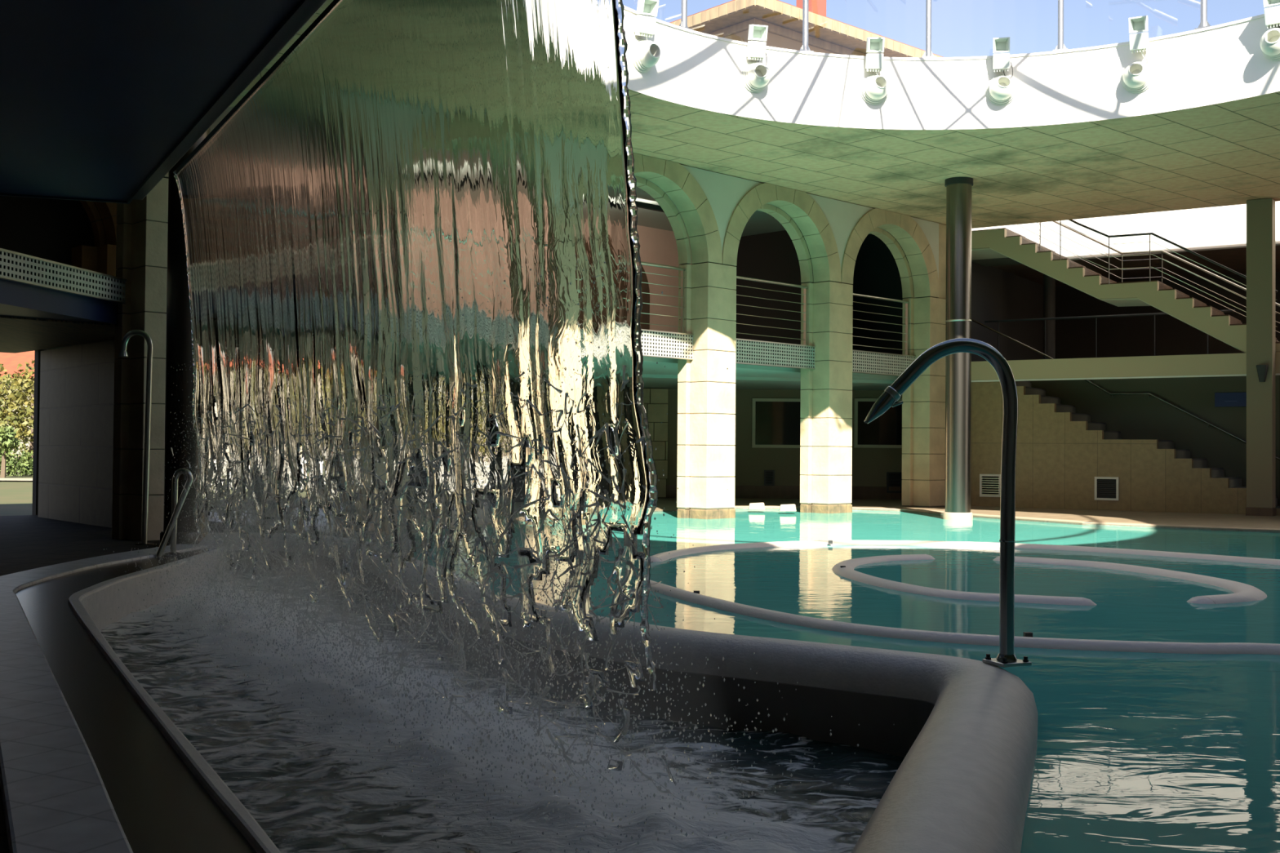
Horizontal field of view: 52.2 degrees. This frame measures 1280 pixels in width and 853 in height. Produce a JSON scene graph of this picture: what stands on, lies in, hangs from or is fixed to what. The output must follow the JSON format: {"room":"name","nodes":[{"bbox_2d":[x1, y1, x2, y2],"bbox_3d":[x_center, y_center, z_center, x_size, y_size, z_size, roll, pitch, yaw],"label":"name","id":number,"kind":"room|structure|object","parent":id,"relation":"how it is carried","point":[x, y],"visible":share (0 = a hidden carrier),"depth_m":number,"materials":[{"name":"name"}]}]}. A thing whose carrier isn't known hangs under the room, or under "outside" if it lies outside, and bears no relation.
{"room":"swimming pool","nodes":[
{"label":"swimming pool","id":0,"kind":"room"},
{"bbox_2d":[0,315,117,353],"bbox_3d":[-9.401,-1.200,15.488,5.700,0.070,5.600,1,-1,-44],"label":"ceiling","id":1,"kind":"structure","parent":0,"point":[17,335],"depth_m":16.04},
{"bbox_2d":[0,278,118,324],"bbox_3d":[-8.846,-1.460,12.095,4.920,0.440,7.200,0,-1,8],"label":"beam","id":2,"kind":"structure","parent":0,"point":[19,300],"depth_m":13.76,"materials":[{"name":"paint"}]},
{"bbox_2d":[0,248,126,303],"bbox_3d":[-6.252,-1.587,12.206,0.074,0.282,6.120,0,-1,8],"label":"perforated panel","id":3,"kind":"object","parent":2,"relation":"attached to","point":[15,266],"visible":0.91,"depth_m":13.59,"materials":[{"name":"silver metal"}]},
{"bbox_2d":[37,339,115,528],"bbox_3d":[-7.612,0.123,17.974,0.200,2.500,3.974,1,-1,-41],"label":"wall","id":4,"kind":"structure","parent":0,"point":[77,382],"depth_m":17.96,"materials":[{"name":"paint"}]},
{"bbox_2d":[71,244,116,276],"bbox_3d":[-8.118,-2.163,20.324,7.540,1.185,0.800,1,-1,-44],"label":"piers","id":5,"kind":"object","parent":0,"point":[102,259],"visible":0.09,"depth_m":19.96,"materials":[{"name":"orange stone"}]},
{"bbox_2d":[0,195,615,515],"bbox_3d":[-6.442,-1.566,22.706,26.000,6.060,0.200,1,-1,-44],"label":"wall","id":6,"kind":"structure","parent":0,"point":[47,228],"depth_m":19.98,"materials":[{"name":"grey"}]},
{"bbox_2d":[43,345,898,380],"bbox_3d":[-3.944,-1.314,21.104,21.350,0.420,5.380,1,-1,-44],"label":"gallery","id":7,"kind":"object","parent":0,"point":[649,365],"depth_m":23.94,"materials":[{"name":"grey"}]},
{"bbox_2d":[640,261,685,333],"bbox_3d":[-0.090,-2.068,20.581,2.360,1.093,0.050,1,-1,-44],"label":"balcony railing","id":8,"kind":"object","parent":7,"relation":"on","point":[682,269],"visible":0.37,"depth_m":21.23,"materials":[{"name":"silver metal"}]},
{"bbox_2d":[640,328,693,359],"bbox_3d":[-0.051,-1.322,20.493,2.510,0.422,0.074,1,-1,-44],"label":"perforated panel","id":9,"kind":"object","parent":7,"relation":"attached to","point":[655,344],"visible":0.55,"depth_m":20.94,"materials":[{"name":"silver metal"}]},
{"bbox_2d":[736,275,808,345],"bbox_3d":[2.201,-2.011,22.814,2.360,1.093,0.050,1,-1,-44],"label":"balcony railing","id":10,"kind":"object","parent":7,"relation":"on","point":[805,287],"visible":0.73,"depth_m":23.12,"materials":[{"name":"silver metal"}]},
{"bbox_2d":[734,337,815,369],"bbox_3d":[2.240,-1.265,22.726,2.510,0.422,0.074,1,-1,-44],"label":"perforated panel","id":11,"kind":"object","parent":7,"relation":"attached to","point":[749,352],"visible":0.9,"depth_m":22.80,"materials":[{"name":"silver metal"}]},
{"bbox_2d":[852,293,909,355],"bbox_3d":[4.492,-1.954,25.047,2.360,1.093,0.050,1,-1,-44],"label":"balcony railing","id":12,"kind":"object","parent":7,"relation":"on","point":[907,303],"visible":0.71,"depth_m":25.46,"materials":[{"name":"silver metal"}]},
{"bbox_2d":[851,349,915,376],"bbox_3d":[4.531,-1.207,24.960,2.510,0.422,0.074,1,-1,-44],"label":"perforated panel","id":13,"kind":"object","parent":7,"relation":"attached to","point":[863,362],"visible":0.73,"depth_m":25.00,"materials":[{"name":"silver metal"}]},
{"bbox_2d":[198,532,1037,852],"bbox_3d":[-0.915,1.702,7.983,3.358,1.300,13.866,1,-1,-20],"label":"wall","id":14,"kind":"structure","parent":0,"point":[965,731],"depth_m":5.96,"materials":[{"name":"concrete"}]},
{"bbox_2d":[15,547,256,852],"bbox_3d":[-2.797,1.296,7.069,1.572,0.300,12.980,1,-1,-20],"label":"gutter","id":15,"kind":"object","parent":14,"relation":"on","point":[159,805],"visible":0.5,"depth_m":4.61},
{"bbox_2d":[155,468,193,557],"bbox_3d":[-4.513,1.037,12.330,0.525,1.284,0.195,1,-1,-39],"label":"pool handrail","id":16,"kind":"object","parent":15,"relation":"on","point":[176,505],"visible":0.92,"depth_m":12.40,"materials":[{"name":"silver metal"}]},
{"bbox_2d":[67,542,280,852],"bbox_3d":[-2.587,1.504,7.107,1.243,0.812,12.922,1,-1,-20],"label":"basin lip","id":17,"kind":"object","parent":14,"relation":"on","point":[95,606],"visible":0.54,"depth_m":8.21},
{"bbox_2d":[100,573,904,852],"bbox_3d":[-1.470,1.434,7.816,3.498,0.129,13.285,1,-1,-27],"label":"water","id":18,"kind":"object","parent":14,"relation":"in","point":[300,811],"visible":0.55,"depth_m":5.57,"materials":[{"name":"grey liquid"}]},
{"bbox_2d":[93,0,894,852],"bbox_3d":[-1.772,-0.390,8.009,2.362,3.730,8.401,1,-1,-29],"label":"water","id":19,"kind":"object","parent":18,"relation":"on","point":[415,232],"visible":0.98,"depth_m":6.06,"materials":[{"name":"liquid"}]},
{"bbox_2d":[863,337,1031,667],"bbox_3d":[1.341,0.323,5.709,0.721,1.423,0.194,0,-1,0],"label":"pipe","id":20,"kind":"object","parent":14,"relation":"on","point":[1006,658],"visible":1,"depth_m":5.69,"materials":[{"name":"silver metal"}]},
{"bbox_2d":[0,497,1279,852],"bbox_3d":[4.488,1.505,13.977,35.000,0.330,38.000,0,-1,0],"label":"floor","id":21,"kind":"structure","parent":0,"point":[669,504],"depth_m":18.25,"materials":[{"name":"stone"}]},
{"bbox_2d":[0,543,208,852],"bbox_3d":[-3.156,1.268,7.075,1.776,0.324,13.000,1,-1,-19],"label":"kerb","id":22,"kind":"object","parent":21,"relation":"on","point":[55,798],"visible":0.73,"depth_m":4.30,"materials":[{"name":"stone"}]},
{"bbox_2d":[118,329,153,545],"bbox_3d":[-5.391,0.111,13.968,0.392,2.300,0.180,0,-1,0],"label":"pole","id":23,"kind":"object","parent":21,"relation":"on","point":[123,353],"visible":1,"depth_m":13.95,"materials":[{"name":"silver metal"}]},
{"bbox_2d":[111,177,168,541],"bbox_3d":[-5.510,-0.754,15.074,0.880,4.125,0.580,1,-1,-44],"label":"stone pier","id":24,"kind":"object","parent":21,"relation":"on","point":[142,227],"visible":0.45,"depth_m":14.78,"materials":[{"name":"stone"}]},
{"bbox_2d":[160,126,210,546],"bbox_3d":[-4.771,-1.532,13.778,0.480,5.608,0.480,0,-1,0],"label":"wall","id":25,"kind":"structure","parent":21,"relation":"on","point":[179,352],"depth_m":13.58,"materials":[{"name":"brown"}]},
{"bbox_2d":[333,457,409,532],"bbox_3d":[-3.448,-0.702,17.084,0.880,4.125,0.580,1,-1,-44],"label":"stone pier","id":26,"kind":"object","parent":21,"relation":"on","point":[381,466],"visible":0.02,"depth_m":16.82,"materials":[{"name":"stone"}]},
{"bbox_2d":[902,297,946,507],"bbox_3d":[5.716,-0.473,26.017,0.880,4.125,0.580,1,-1,-44],"label":"stone pier","id":27,"kind":"object","parent":21,"relation":"on","point":[923,406],"visible":0.74,"depth_m":25.76,"materials":[{"name":"stone"}]},
{"bbox_2d":[970,381,1279,515],"bbox_3d":[9.405,0.327,25.565,5.986,2.590,1.500,0,-1,34],"label":"wall","id":28,"kind":"structure","parent":21,"relation":"on","point":[1060,453],"depth_m":25.31,"materials":[{"name":"beige tile"}]},
{"bbox_2d":[979,474,1000,497],"bbox_3d":[7.029,1.186,26.203,0.433,0.457,0.035,0,-1,34],"label":"vent grille","id":29,"kind":"object","parent":28,"relation":"attached to","point":[989,484],"visible":0.95,"depth_m":26.20,"materials":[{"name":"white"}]},
{"bbox_2d":[1094,476,1119,500],"bbox_3d":[8.913,1.187,24.948,0.443,0.447,0.035,0,-1,34],"label":"vent grille","id":30,"kind":"object","parent":28,"relation":"attached to","point":[1106,488],"visible":1,"depth_m":24.94,"materials":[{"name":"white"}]},
{"bbox_2d":[1245,197,1275,516],"bbox_3d":[11.078,-1.227,23.302,0.443,5.625,0.390,0,-1,34],"label":"square pillar","id":31,"kind":"structure","parent":21,"relation":"on","point":[1260,213],"depth_m":23.15,"materials":[{"name":"brown paint"}]},
{"bbox_2d":[1256,364,1268,382],"bbox_3d":[10.976,-0.935,23.057,0.197,0.294,0.136,0,-1,34],"label":"wall lamp","id":32,"kind":"object","parent":31,"relation":"attached to","point":[1262,370],"visible":1,"depth_m":23.04,"materials":[{"name":"grey"}]},
{"bbox_2d":[643,388,667,497],"bbox_3d":[0.212,0.370,29.388,0.815,2.430,0.380,0,-1,0],"label":"stone wall","id":33,"kind":"structure","parent":0,"point":[657,398],"depth_m":29.20,"materials":[{"name":"stone"}]},
{"bbox_2d":[636,225,693,332],"bbox_3d":[-2.668,-2.803,24.024,12.000,2.680,0.200,1,-1,-44],"label":"wall","id":34,"kind":"structure","parent":0,"point":[657,246],"depth_m":26.92,"materials":[{"name":"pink paint"}]},
{"bbox_2d":[635,265,649,329],"bbox_3d":[-0.715,-2.582,25.738,2.500,2.330,0.050,1,-1,-44],"label":"arched panel","id":35,"kind":"object","parent":34,"relation":"attached to","point":[645,317],"visible":0.09,"depth_m":26.50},
{"bbox_2d":[209,0,1279,236],"bbox_3d":[3.247,-4.515,12.898,33.651,0.450,35.634,0,-1,0],"label":"ceiling","id":36,"kind":"structure","parent":0,"point":[1224,153],"depth_m":20.29,"materials":[{"name":"paint"}]},
{"bbox_2d":[635,200,664,212],"bbox_3d":[-0.078,-4.031,23.349,1.700,0.195,0.100,1,-1,-44],"label":"lamp","id":37,"kind":"object","parent":36,"relation":"hanging from","point":[639,204],"visible":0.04,"depth_m":23.53,"materials":[{"name":"grey"}]},
{"bbox_2d":[642,374,894,390],"bbox_3d":[0.597,-0.920,27.817,13.488,0.060,4.937,1,-1,-17],"label":"ceiling","id":38,"kind":"structure","parent":0,"point":[651,381],"depth_m":26.89,"materials":[{"name":"grey"}]},
{"bbox_2d":[734,228,814,344],"bbox_3d":[2.764,-2.703,27.225,0.150,2.680,3.400,1,-1,-44],"label":"wall","id":39,"kind":"structure","parent":0,"point":[770,256],"depth_m":27.21,"materials":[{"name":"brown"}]},
{"bbox_2d":[649,388,902,486],"bbox_3d":[3.288,0.385,29.698,7.219,2.560,0.200,0,-1,0],"label":"wall","id":40,"kind":"structure","parent":0,"point":[870,466],"depth_m":29.60,"materials":[{"name":"brown paint"}]},
{"bbox_2d":[764,470,774,485],"bbox_3d":[2.928,1.165,29.565,0.232,0.359,0.035,0,-1,0],"label":"air vent","id":41,"kind":"object","parent":40,"relation":"in","point":[769,475],"visible":1,"depth_m":29.56,"materials":[{"name":"grey"}]},
{"bbox_2d":[751,398,800,448],"bbox_3d":[3.264,-0.074,29.574,1.446,1.120,0.055,0,-1,0],"label":"window","id":42,"kind":"structure","parent":40,"relation":"in","point":[775,422],"depth_m":29.57,"materials":[{"name":"glass"}]},
{"bbox_2d":[657,484,902,499],"bbox_3d":[3.279,1.503,29.564,7.219,0.320,0.030,0,-1,0],"label":"baseboard","id":43,"kind":"structure","parent":40,"relation":"attached to","point":[740,491],"depth_m":29.55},
{"bbox_2d":[853,398,902,448],"bbox_3d":[5.591,-0.074,29.574,1.473,1.120,0.055,0,-1,0],"label":"window","id":44,"kind":"structure","parent":40,"relation":"in","point":[885,431],"depth_m":29.57,"materials":[{"name":"glass"}]},
{"bbox_2d":[886,471,902,493],"bbox_3d":[5.763,1.269,29.564,0.355,0.471,0.035,0,-1,0],"label":"air vent","id":45,"kind":"object","parent":40,"relation":"in","point":[893,478],"visible":0.89,"depth_m":29.55,"materials":[{"name":"grey"}]},
{"bbox_2d":[681,164,946,299],"bbox_3d":[0.065,-1.344,20.675,17.100,5.650,0.750,1,-1,-44],"label":"wall","id":46,"kind":"structure","parent":0,"point":[723,193],"depth_m":23.45,"materials":[{"name":"paint"}]},
{"bbox_2d":[163,68,268,177],"bbox_3d":[-4.571,-3.548,16.016,3.188,1.489,0.580,1,-1,-44],"label":"stone arch","id":47,"kind":"object","parent":46,"relation":"attached to","point":[264,71],"visible":0.03,"depth_m":15.65,"materials":[{"name":"stone"}]},
{"bbox_2d":[633,152,722,264],"bbox_3d":[0.011,-3.434,20.483,3.188,1.489,0.580,1,-1,-44],"label":"stone arch","id":48,"kind":"object","parent":46,"relation":"attached to","point":[696,212],"visible":0.58,"depth_m":21.06,"materials":[{"name":"stone"}]},
{"bbox_2d":[720,182,841,283],"bbox_3d":[2.302,-3.376,22.716,3.188,1.489,0.580,1,-1,-44],"label":"stone arch","id":49,"kind":"object","parent":46,"relation":"attached to","point":[799,206],"visible":0.84,"depth_m":23.09,"materials":[{"name":"stone"}]},
{"bbox_2d":[840,208,939,298],"bbox_3d":[4.593,-3.319,24.950,3.188,1.489,0.580,1,-1,-44],"label":"stone arch","id":50,"kind":"object","parent":46,"relation":"attached to","point":[915,245],"visible":0.78,"depth_m":25.37,"materials":[{"name":"stone"}]},
{"bbox_2d":[365,509,1279,852],"bbox_3d":[6.439,1.347,10.004,21.100,0.001,29.850,0,-1,0],"label":"pool water","id":51,"kind":"object","parent":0,"point":[1136,752],"visible":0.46,"depth_m":8.38,"materials":[{"name":"liquid"}]},
{"bbox_2d":[676,262,736,519],"bbox_3d":[1.137,-0.448,21.544,0.880,4.405,0.592,1,-1,-44],"label":"stone pier","id":52,"kind":"object","parent":51,"relation":"in","point":[706,463],"visible":0.89,"depth_m":21.32,"materials":[{"name":"stone"}]},
{"bbox_2d":[800,281,853,513],"bbox_3d":[3.428,-0.390,23.777,0.880,4.405,0.592,1,-1,-44],"label":"stone pier","id":53,"kind":"object","parent":51,"relation":"in","point":[826,393],"visible":0.88,"depth_m":23.55,"materials":[{"name":"stone"}]},
{"bbox_2d":[942,177,973,519],"bbox_3d":[5.297,-1.262,21.726,0.484,5.708,0.484,0,-1,0],"label":"steel column","id":54,"kind":"structure","parent":51,"relation":"in","point":[958,189],"depth_m":21.56,"materials":[{"name":"grey"}]},
{"bbox_2d":[365,507,1279,539],"bbox_3d":[6.535,1.937,9.994,20.900,1.220,29.850,0,-1,0],"label":"wall","id":55,"kind":"structure","parent":0,"point":[745,508],"depth_m":19.83,"materials":[{"name":"stone"}]},
{"bbox_2d":[734,506,1279,533],"bbox_3d":[8.128,1.525,20.759,16.275,0.045,2.585,0,-1,36],"label":"trim","id":56,"kind":"structure","parent":55,"relation":"attached to","point":[1083,522],"depth_m":20.30,"materials":[{"name":"beige"}]},
{"bbox_2d":[850,231,908,354],"bbox_3d":[4.246,-2.696,26.959,1.600,2.680,2.350,1,-1,-44],"label":"wall","id":57,"kind":"structure","parent":0,"point":[876,271],"depth_m":27.13,"materials":[{"name":"black"}]},
{"bbox_2d":[621,5,1279,129],"bbox_3d":[3.877,-5.856,10.831,10.540,3.094,15.546,0,-1,0],"label":"wall","id":58,"kind":"structure","parent":0,"point":[1225,62],"depth_m":17.86,"materials":[{"name":"paint"}]},
{"bbox_2d":[630,37,660,72],"bbox_3d":[0.063,-4.721,16.530,0.409,0.427,0.335,1,-1,-29],"label":"air nozzle","id":59,"kind":"object","parent":58,"relation":"attached to","point":[645,54],"visible":1,"depth_m":16.45,"materials":[{"name":"grey plastic"}]},
{"bbox_2d":[634,0,658,42],"bbox_3d":[0.073,-5.106,16.498,0.270,0.558,0.372,1,-1,-28],"label":"floodlight","id":60,"kind":"object","parent":58,"relation":"attached to","point":[646,10],"visible":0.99,"depth_m":16.41,"materials":[{"name":"white paint"}]},
{"bbox_2d":[741,61,770,93],"bbox_3d":[1.572,-4.771,17.750,0.404,0.427,0.354,0,-1,0],"label":"air nozzle","id":61,"kind":"object","parent":58,"relation":"attached to","point":[755,76],"visible":1,"depth_m":17.68,"materials":[{"name":"grey plastic"}]},
{"bbox_2d":[746,24,768,65],"bbox_3d":[1.598,-5.153,17.705,0.270,0.558,0.330,1,-1,-13],"label":"floodlight","id":62,"kind":"object","parent":58,"relation":"attached to","point":[756,50],"visible":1,"depth_m":17.62,"materials":[{"name":"white paint"}]},
{"bbox_2d":[859,74,889,104],"bbox_3d":[3.297,-4.735,18.251,0.427,0.427,0.343,0,-1,0],"label":"air nozzle","id":63,"kind":"object","parent":58,"relation":"attached to","point":[874,89],"visible":1,"depth_m":18.20,"materials":[{"name":"grey plastic"}]},
{"bbox_2d":[865,37,885,77],"bbox_3d":[3.294,-5.143,18.221,0.272,0.558,0.314,0,-1,0],"label":"floodlight","id":64,"kind":"object","parent":58,"relation":"attached to","point":[874,61],"visible":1,"depth_m":18.16,"materials":[{"name":"white paint"}]},
{"bbox_2d":[985,74,1017,105],"bbox_3d":[5.045,-4.700,18.146,0.421,0.427,0.342,0,-1,0],"label":"air nozzle","id":65,"kind":"object","parent":58,"relation":"attached to","point":[1001,90],"visible":1,"depth_m":18.11,"materials":[{"name":"grey plastic"}]},
{"bbox_2d":[992,36,1013,78],"bbox_3d":[5.035,-5.116,18.117,0.270,0.557,0.308,0,-1,14],"label":"floodlight","id":66,"kind":"object","parent":58,"relation":"attached to","point":[1001,61],"visible":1,"depth_m":18.06,"materials":[{"name":"white paint"}]},
{"bbox_2d":[1120,60,1154,93],"bbox_3d":[6.656,-4.691,17.438,0.411,0.427,0.342,0,-1,14],"label":"air nozzle","id":67,"kind":"object","parent":58,"relation":"attached to","point":[1137,77],"visible":1,"depth_m":17.39,"materials":[{"name":"grey plastic"}]},
{"bbox_2d":[1128,15,1151,58],"bbox_3d":[6.669,-5.179,17.392,0.270,0.558,0.311,0,-1,28],"label":"floodlight","id":68,"kind":"object","parent":58,"relation":"attached to","point":[1140,41],"visible":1,"depth_m":17.35,"materials":[{"name":"white paint"}]},
{"bbox_2d":[1259,26,1279,61],"bbox_3d":[7.915,-4.782,16.221,0.411,0.427,0.335,0,-1,34],"label":"air nozzle","id":69,"kind":"object","parent":58,"relation":"attached to","point":[1269,43],"visible":1,"depth_m":16.20,"materials":[{"name":"grey plastic"}]},
{"bbox_2d":[1262,0,1279,28],"bbox_3d":[7.904,-5.147,16.186,0.270,0.558,0.323,0,-1,42],"label":"floodlight","id":70,"kind":"object","parent":58,"relation":"attached to","point":[1272,15],"visible":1,"depth_m":16.17,"materials":[{"name":"white paint"}]},
{"bbox_3d":[3.881,-6.372,10.821,10.620,2.092,15.664,0,-1,0],"label":"coping","id":71,"kind":"object","parent":58,"relation":"on","visible":0},
{"bbox_2d":[679,0,693,30],"bbox_3d":[0.595,-6.564,17.337,0.200,2.620,0.120,1,-1,-39],"label":"post","id":72,"kind":"object","parent":71,"relation":"on","point":[683,24],"visible":0.76,"depth_m":17.29,"materials":[{"name":"silver metal"}]},
{"bbox_2d":[799,0,813,52],"bbox_3d":[2.322,-6.534,18.276,0.200,2.620,0.120,1,-1,-18],"label":"post","id":73,"kind":"object","parent":71,"relation":"on","point":[805,46],"visible":0.92,"depth_m":18.23,"materials":[{"name":"silver metal"}]},
{"bbox_2d":[921,0,936,57],"bbox_3d":[4.094,-6.515,18.513,0.205,2.620,0.128,0,-1,0],"label":"post","id":74,"kind":"object","parent":71,"relation":"on","point":[928,53],"visible":1,"depth_m":18.47,"materials":[{"name":"silver metal"}]},
{"bbox_2d":[1053,0,1068,50],"bbox_3d":[5.843,-6.508,18.131,0.200,2.620,0.120,0,-1,22],"label":"post","id":75,"kind":"object","parent":71,"relation":"on","point":[1060,46],"visible":1,"depth_m":18.08,"materials":[{"name":"silver metal"}]},
{"bbox_2d":[1194,0,1210,29],"bbox_3d":[7.398,-6.513,17.138,0.200,2.620,0.120,0,-1,43],"label":"post","id":76,"kind":"object","parent":71,"relation":"on","point":[1204,23],"visible":0.92,"depth_m":17.09,"materials":[{"name":"silver metal"}]},
{"bbox_2d":[971,261,1043,361],"bbox_3d":[8.271,-1.090,30.018,0.140,5.600,6.900,0,-1,34],"label":"wall","id":77,"kind":"structure","parent":0,"point":[997,294],"depth_m":30.20,"materials":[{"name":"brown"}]},
{"bbox_2d":[971,200,1279,260],"bbox_3d":[13.675,-5.211,25.201,17.000,3.200,0.220,0,-1,34],"label":"wall","id":78,"kind":"structure","parent":0,"point":[1224,227],"depth_m":27.07,"materials":[{"name":"paint"}]},
{"bbox_2d":[971,351,1279,381],"bbox_3d":[12.112,-1.131,23.049,14.000,0.400,0.340,0,-1,34],"label":"beam","id":79,"kind":"structure","parent":0,"point":[1219,363],"depth_m":24.81,"materials":[{"name":"beige paint"}]},
{"bbox_2d":[971,373,1279,382],"bbox_3d":[12.016,-0.934,22.904,14.000,0.030,0.030,0,-1,34],"label":"trim","id":80,"kind":"structure","parent":79,"relation":"attached to","point":[1277,374],"depth_m":24.77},
{"bbox_2d":[971,227,1279,352],"bbox_3d":[9.466,-2.633,26.247,6.660,2.693,2.590,0,-1,34],"label":"staircase","id":81,"kind":"structure","parent":79,"relation":"on","point":[1002,246],"depth_m":25.20,"materials":[{"name":"beige paint"}]},
{"bbox_2d":[1017,219,1277,326],"bbox_3d":[9.491,-3.234,24.772,4.721,2.912,0.044,0,-1,34],"label":"stair railing","id":82,"kind":"object","parent":81,"relation":"on","point":[1072,220],"visible":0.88,"depth_m":24.70,"materials":[{"name":"grey"}]},
{"bbox_2d":[1035,221,1279,342],"bbox_3d":[10.171,-2.986,25.791,4.721,2.963,0.044,0,-1,34],"label":"stair railing","id":83,"kind":"object","parent":81,"relation":"on","point":[1056,222],"visible":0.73,"depth_m":25.78,"materials":[{"name":"silver metal"}]},
{"bbox_2d":[992,244,1279,285],"bbox_3d":[14.972,-3.712,27.140,17.000,0.250,4.900,0,-1,34],"label":"wall","id":84,"kind":"structure","parent":0,"point":[1235,259],"depth_m":29.15,"materials":[{"name":"paint"}]},
{"bbox_2d":[1030,375,1279,506],"bbox_3d":[12.947,0.167,24.260,14.000,2.960,0.150,0,-1,34],"label":"wall","id":85,"kind":"structure","parent":0,"point":[1139,416],"depth_m":25.76,"materials":[{"name":"yellow"}]},
{"bbox_2d":[971,318,1279,460],"bbox_3d":[9.652,-0.808,26.327,6.189,3.065,0.121,0,-1,34],"label":"stair handrail","id":86,"kind":"object","parent":85,"relation":"attached to","point":[973,320],"visible":0.75,"depth_m":26.14,"materials":[{"name":"metal"}]},
{"bbox_2d":[1214,392,1246,406],"bbox_3d":[11.447,-0.520,25.164,0.692,0.271,0.032,0,-1,34],"label":"wall sign","id":87,"kind":"object","parent":85,"relation":"attached to","point":[1221,399],"visible":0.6,"depth_m":25.19,"materials":[{"name":"blue"}]},
{"bbox_2d":[1055,271,1279,359],"bbox_3d":[15.783,-2.543,29.253,18.000,2.800,0.200,0,-1,34],"label":"wall","id":88,"kind":"structure","parent":0,"point":[1131,335],"depth_m":31.57,"materials":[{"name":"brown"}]},
{"label":"floor","id":89,"kind":"structure","parent":0,"visible":0},
{"bbox_2d":[831,554,1096,605],"bbox_3d":[2.513,1.884,11.597,1.467,1.198,4.226,1,-1,-4],"label":"ledge","id":90,"kind":"object","parent":89,"relation":"on","point":[845,568],"visible":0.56,"depth_m":10.36,"materials":[{"name":"beige"}]},
{"bbox_2d":[649,580,1279,654],"bbox_3d":[2.636,1.828,8.355,7.269,1.198,2.079,0,-1,29],"label":"ledge","id":91,"kind":"object","parent":89,"relation":"on","point":[1027,641],"visible":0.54,"depth_m":7.66,"materials":[{"name":"beige"}]},
{"bbox_2d":[649,540,1279,564],"bbox_3d":[4.664,1.934,13.498,8.703,1.198,3.738,0,-1,17],"label":"ledge","id":92,"kind":"object","parent":89,"relation":"on","point":[664,556],"visible":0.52,"depth_m":14.87,"materials":[{"name":"beige"}]},
{"bbox_2d":[992,556,1266,604],"bbox_3d":[4.460,1.906,11.725,1.230,1.190,3.991,1,-1,-7],"label":"ledge","id":93,"kind":"object","parent":89,"relation":"on","point":[1243,593],"visible":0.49,"depth_m":11.49,"materials":[{"name":"beige"}]},
{"bbox_3d":[14.773,-1.060,26.466,15.532,0.400,12.895,0,-1,0],"label":"floor","id":94,"kind":"structure","parent":0,"visible":0},
{"bbox_2d":[1043,273,1055,359],"bbox_3d":[9.280,-2.419,29.616,0.260,2.340,0.260,0,-1,0],"label":"slender column","id":95,"kind":"structure","parent":94,"relation":"on","point":[1049,282],"depth_m":29.51,"materials":[{"name":"grey"}]},
{"bbox_2d":[984,309,1235,359],"bbox_3d":[9.565,-1.799,26.949,5.000,1.012,0.044,0,-1,34],"label":"landing railing","id":96,"kind":"object","parent":94,"relation":"on","point":[1227,310],"visible":0.66,"depth_m":27.03,"materials":[{"name":"grey"}]},
{"bbox_3d":[-9.632,-1.557,13.186,8.869,5.660,10.317,0,-1,0],"label":"wall","id":97,"kind":"structure","parent":0,"visible":0},
{"bbox_2d":[0,0,327,204],"bbox_3d":[-4.688,-2.489,7.694,5.922,0.470,9.803,1,-1,-22],"label":"ceiling","id":98,"kind":"structure","parent":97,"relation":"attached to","point":[100,100],"depth_m":8.51,"materials":[{"name":"blue"}]},
{"label":"outside","id":99,"kind":"structure","parent":0,"visible":0},
{"bbox_2d":[0,465,487,515],"bbox_3d":[-0.022,2.759,90.466,240.000,0.001,139.000,0,-1,0],"label":"ground","id":100,"kind":"structure","parent":99,"point":[15,496],"depth_m":29.46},
{"bbox_2d":[0,423,20,477],"bbox_3d":[-22.432,0.834,45.955,1.099,1.943,1.142,0,-1,0],"label":"shrub","id":101,"kind":"object","parent":100,"relation":"on","point":[6,445],"visible":1,"depth_m":45.91,"materials":[{"name":"green plant"}]},
{"bbox_2d":[0,450,33,475],"bbox_3d":[-23.401,1.456,48.960,4.372,1.217,0.958,0,-1,0],"label":"hedge","id":102,"kind":"object","parent":100,"relation":"on","point":[22,462],"visible":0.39,"depth_m":48.82,"materials":[{"name":"green plant"}]},
{"bbox_2d":[0,359,34,474],"bbox_3d":[-24.257,-0.399,52.042,3.624,4.605,3.684,1,-1,-27],"label":"tree","id":103,"kind":"object","parent":100,"relation":"on","point":[14,396],"visible":0.45,"depth_m":51.31,"materials":[{"name":"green plant"}]},
{"bbox_2d":[0,364,34,456],"bbox_3d":[-30.303,-0.527,62.145,4.032,5.116,4.181,1,-1,-29],"label":"tree","id":104,"kind":"object","parent":100,"relation":"on","point":[5,373],"visible":0.07,"depth_m":61.85,"materials":[{"name":"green plant"}]},
{"bbox_2d":[0,351,35,458],"bbox_3d":[-37.131,-1.210,79.528,27.200,6.960,10.600,0,-1,0],"label":"house","id":105,"kind":"structure","parent":100,"relation":"on","point":[10,361],"depth_m":76.95,"materials":[{"name":"brown"}]},
{"bbox_2d":[670,0,943,57],"bbox_3d":[7.047,-6.287,54.228,24.020,16.938,16.520,1,-1,-41],"label":"stone building","id":106,"kind":"structure","parent":100,"relation":"on","point":[731,20],"depth_m":42.29,"materials":[{"name":"stone"}]},
{"bbox_3d":[-8.694,-3.515,19.622,6.378,1.485,6.236,0,-1,0],"label":"wall","id":107,"kind":"structure","parent":0,"visible":0},
{"bbox_2d":[80,200,117,246],"bbox_3d":[-9.076,-3.528,19.249,3.188,1.489,0.580,1,-1,-44],"label":"stone arch","id":108,"kind":"object","parent":107,"relation":"attached to","point":[108,211],"visible":0.2,"depth_m":20.05,"materials":[{"name":"orange stone"}]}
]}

